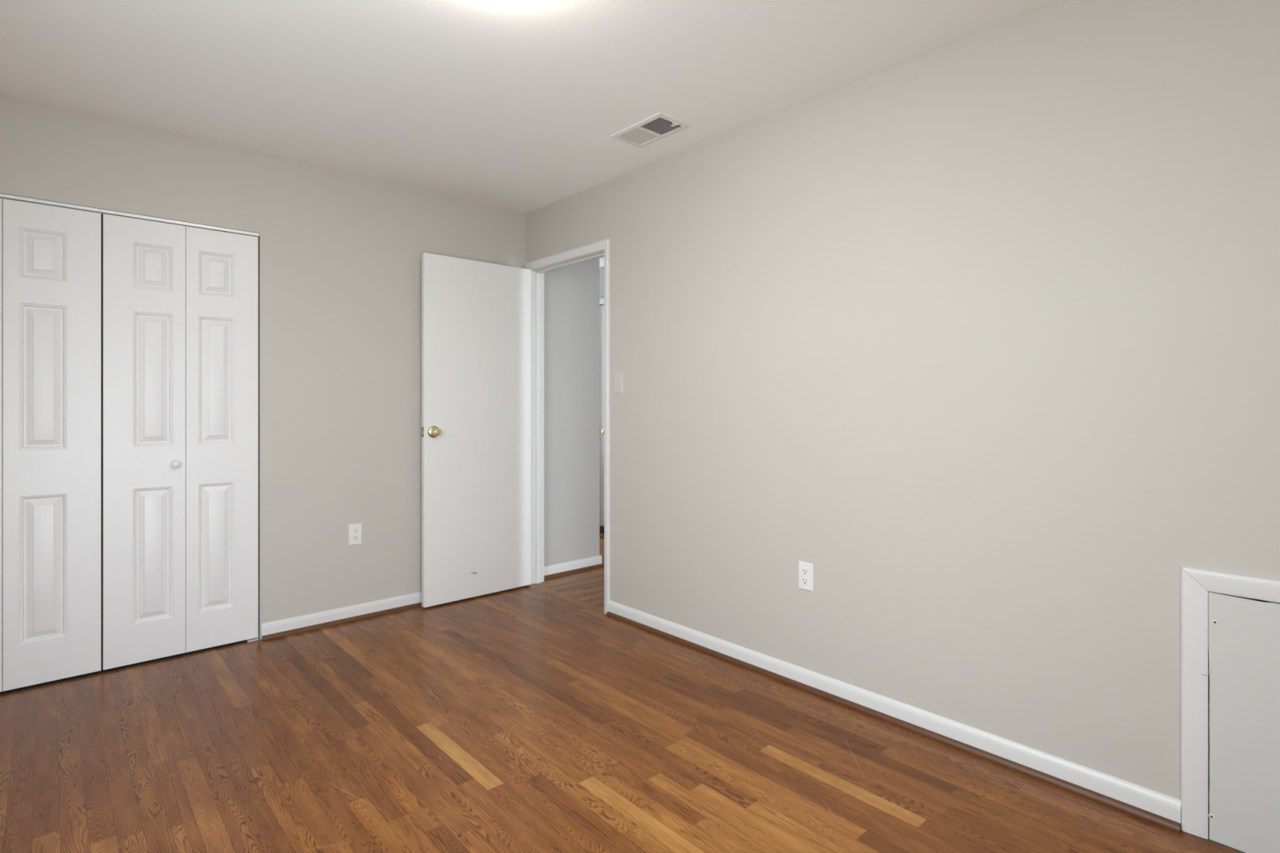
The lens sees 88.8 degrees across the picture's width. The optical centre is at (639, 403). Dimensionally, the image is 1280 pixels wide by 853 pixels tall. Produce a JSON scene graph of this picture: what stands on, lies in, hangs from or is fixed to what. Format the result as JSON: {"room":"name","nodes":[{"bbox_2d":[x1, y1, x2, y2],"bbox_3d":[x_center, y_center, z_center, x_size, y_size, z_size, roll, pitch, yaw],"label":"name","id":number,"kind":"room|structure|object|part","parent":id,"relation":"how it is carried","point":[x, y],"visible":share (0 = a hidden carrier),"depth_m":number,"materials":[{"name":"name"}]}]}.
{"room":"empty bedroom","nodes":[
{"label":"empty bedroom","id":0,"kind":"room"},
{"bbox_2d":[0,93,525,694],"bbox_3d":[-2.080,-0.036,3.606,2.920,2.442,0.720,0,0,-42],"label":"wall","id":1,"kind":"structure","parent":0,"point":[340,254],"depth_m":3.45,"materials":[{"name":"beige paint"}]},
{"bbox_2d":[0,193,259,236],"bbox_3d":[-2.377,-0.847,2.876,1.230,0.014,0.035,0,0,-42],"label":"closet track","id":2,"kind":"object","parent":1,"relation":"attached to","point":[2,195],"visible":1,"depth_m":2.92,"materials":[{"name":"white metal"}]},
{"bbox_2d":[0,197,101,692],"bbox_3d":[-2.595,0.168,2.664,0.614,2.010,0.069,0,0,-42],"label":"door","id":3,"kind":"structure","parent":2,"relation":"hanging from","point":[51,255],"depth_m":2.75,"materials":[{"name":"white paint"}]},
{"bbox_2d":[102,213,257,670],"bbox_3d":[-2.140,0.168,3.076,0.602,2.010,0.069,0,0,-42],"label":"door","id":4,"kind":"structure","parent":2,"relation":"hanging from","point":[180,302],"depth_m":3.05,"materials":[{"name":"white paint"}]},
{"bbox_3d":[-2.158,0.280,3.035,0.036,0.036,0.032,0,0,-42],"label":"knob","id":5,"kind":"part","parent":4,"relation":"part of","materials":[{"name":"white paint"}]},
{"bbox_2d":[261,591,422,639],"bbox_3d":[-1.325,1.143,3.795,1.548,0.076,0.014,0,0,-42],"label":"baseboard","id":6,"kind":"structure","parent":1,"relation":"attached to","point":[277,626],"depth_m":3.52,"materials":[{"name":"white paint"}]},
{"bbox_2d":[262,602,422,640],"bbox_3d":[-1.316,1.173,3.785,1.546,0.019,0.018,0,0,-42],"label":"trim","id":7,"kind":"structure","parent":1,"relation":"attached to","point":[420,604],"depth_m":3.51,"materials":[{"name":"brown wood"}]},
{"bbox_2d":[348,523,361,545],"bbox_3d":[-1.562,0.717,3.585,0.070,0.114,0.008,0,0,-42],"label":"wall outlet","id":8,"kind":"object","parent":1,"relation":"attached to","point":[354,530],"visible":1,"depth_m":3.58,"materials":[{"name":"white plastic"}]},
{"bbox_2d":[352,535,359,540],"bbox_3d":[-1.560,0.736,3.583,0.034,0.028,0.002,0,0,-42],"label":"receptacle","id":9,"kind":"object","parent":8,"relation":"attached to","point":[354,537],"depth_m":3.58,"materials":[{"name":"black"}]},
{"bbox_2d":[352,528,359,533],"bbox_3d":[-1.560,0.697,3.583,0.034,0.028,0.002,0,0,-42],"label":"receptacle","id":10,"kind":"object","parent":8,"relation":"attached to","point":[355,531],"depth_m":3.58,"materials":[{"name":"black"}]},
{"bbox_2d":[0,0,1061,266],"bbox_3d":[-0.574,-1.307,3.001,4.540,0.100,7.200,0,0,-42],"label":"ceiling","id":11,"kind":"structure","parent":0,"point":[515,105],"depth_m":2.43,"materials":[{"name":"white paint"}]},
{"bbox_2d":[609,111,691,147],"bbox_3d":[0.045,-1.252,3.006,0.196,0.011,0.342,0,0,-42],"label":"ceiling vent","id":12,"kind":"object","parent":11,"relation":"in","point":[654,128],"visible":1,"depth_m":2.99,"materials":[{"name":"white metal"}]},
{"bbox_2d":[543,257,599,566],"bbox_3d":[-1.292,-0.037,5.461,0.529,2.440,2.388,0,0,-42],"label":"wall","id":13,"kind":"structure","parent":0,"point":[571,293],"depth_m":4.58,"materials":[{"name":"grey paint"}]},
{"bbox_2d":[543,555,602,575],"bbox_3d":[-0.476,1.143,4.581,0.527,0.076,0.014,0,0,-42],"label":"baseboard","id":14,"kind":"structure","parent":13,"relation":"attached to","point":[565,566],"depth_m":4.58,"materials":[{"name":"white paint"}]},
{"bbox_2d":[543,563,604,579],"bbox_3d":[-0.460,1.173,4.577,0.542,0.019,0.018,0,0,-42],"label":"trim","id":15,"kind":"structure","parent":13,"relation":"attached to","point":[602,565],"depth_m":4.57,"materials":[{"name":"brown wood"}]},
{"bbox_2d":[599,266,604,531],"bbox_3d":[1.072,-0.037,4.491,0.100,2.440,7.000,0,0,-42],"label":"wall","id":16,"kind":"structure","parent":0,"point":[601,268],"depth_m":5.99,"materials":[{"name":"grey paint"}]},
{"bbox_2d":[599,304,604,526],"bbox_3d":[-0.139,0.107,5.752,0.095,2.032,0.775,0,0,-42],"label":"door","id":17,"kind":"structure","parent":16,"relation":"in","point":[601,307],"depth_m":6.00,"materials":[{"name":"white paint"}]},
{"bbox_2d":[599,297,604,304],"bbox_3d":[-0.144,0.107,5.747,0.016,2.151,0.893,0,0,-42],"label":"door frame","id":18,"kind":"structure","parent":16,"relation":"attached to","point":[601,300],"depth_m":5.97,"materials":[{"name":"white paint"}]},
{"bbox_2d":[0,530,1239,852],"bbox_3d":[-0.566,1.233,3.007,4.560,0.100,7.200,0,0,-42],"label":"floor","id":19,"kind":"structure","parent":0,"point":[531,718],"depth_m":2.18,"materials":[{"name":"brown wood"}]},
{"bbox_2d":[246,637,258,642],"bbox_3d":[-1.938,1.178,3.266,0.046,0.009,0.035,0,0,-42],"label":"pivot bracket","id":20,"kind":"object","parent":19,"relation":"on","point":[255,638],"visible":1,"depth_m":3.27,"materials":[{"name":"white metal"}]},
{"bbox_2d":[525,0,1279,799],"bbox_3d":[0.791,-0.037,2.689,0.105,2.440,4.705,0,0,-42],"label":"wall","id":21,"kind":"structure","parent":0,"point":[979,334],"depth_m":2.21,"materials":[{"name":"beige paint"}]},
{"bbox_2d":[524,238,609,613],"bbox_3d":[-0.422,0.128,4.029,0.137,2.111,0.871,0,0,-42],"label":"door frame","id":22,"kind":"structure","parent":21,"relation":"attached to","point":[600,249],"depth_m":4.29,"materials":[{"name":"white paint"}]},
{"bbox_2d":[421,252,531,607],"bbox_3d":[-0.978,0.151,4.000,0.744,2.042,0.142,0,0,-42],"label":"door","id":23,"kind":"structure","parent":22,"relation":"attached to","point":[476,432],"depth_m":3.96,"materials":[{"name":"white paint"}]},
{"bbox_3d":[-1.172,0.163,3.762,0.042,0.042,0.050,0,0,-42],"label":"knob","id":24,"kind":"part","parent":23,"relation":"part of","materials":[{"name":"gold metal"}]},
{"bbox_3d":[-0.188,0.128,3.680,0.016,2.111,0.040,0,0,-42],"label":"casing leg","id":25,"kind":"part","parent":22,"relation":"part of","materials":[{"name":"white paint"}]},
{"bbox_2d":[614,372,622,393],"bbox_3d":[-0.122,-0.115,3.608,0.015,0.114,0.070,0,0,-42],"label":"light switch","id":26,"kind":"object","parent":21,"relation":"attached to","point":[618,376],"visible":1,"depth_m":3.60,"materials":[{"name":"white plastic"}]},
{"bbox_2d":[798,560,813,591],"bbox_3d":[0.689,0.718,2.718,0.008,0.114,0.070,0,0,-42],"label":"wall outlet","id":27,"kind":"object","parent":21,"relation":"attached to","point":[805,570],"visible":1,"depth_m":2.71,"materials":[{"name":"white plastic"}]},
{"bbox_2d":[801,577,808,584],"bbox_3d":[0.687,0.737,2.716,0.002,0.028,0.034,0,0,-42],"label":"receptacle","id":28,"kind":"object","parent":27,"relation":"attached to","point":[805,580],"depth_m":2.71,"materials":[{"name":"white plastic"}]},
{"bbox_2d":[801,568,808,575],"bbox_3d":[0.687,0.698,2.716,0.002,0.028,0.034,0,0,-42],"label":"receptacle","id":29,"kind":"object","parent":27,"relation":"attached to","point":[805,571],"depth_m":2.71,"materials":[{"name":"white plastic"}]},
{"bbox_2d":[605,611,1181,832],"bbox_3d":[0.655,1.173,2.731,0.018,0.019,2.498,0,0,-42],"label":"trim","id":30,"kind":"structure","parent":21,"relation":"attached to","point":[1143,814],"depth_m":2.29,"materials":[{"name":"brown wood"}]},
{"bbox_2d":[608,600,1181,828],"bbox_3d":[0.665,1.143,2.740,0.014,0.076,2.498,0,0,-42],"label":"baseboard","id":31,"kind":"structure","parent":21,"relation":"attached to","point":[1162,805],"depth_m":2.29,"materials":[{"name":"white paint"}]},
{"bbox_2d":[1181,565,1279,852],"bbox_3d":[1.730,0.817,1.563,0.015,0.731,0.676,0,0,-42],"label":"access panel","id":32,"kind":"object","parent":21,"relation":"attached to","point":[1230,622],"visible":1,"depth_m":1.74,"materials":[{"name":"white paint"}]},
{"bbox_3d":[1.522,0.816,1.793,0.015,0.729,0.057,0,0,-42],"label":"upright trim","id":33,"kind":"part","parent":32,"relation":"part of","materials":[{"name":"white paint"}]},
{"bbox_3d":[1.730,0.480,1.563,0.015,0.057,0.676,0,0,-42],"label":"trim","id":34,"kind":"part","parent":32,"relation":"part of","materials":[{"name":"white paint"}]}
]}

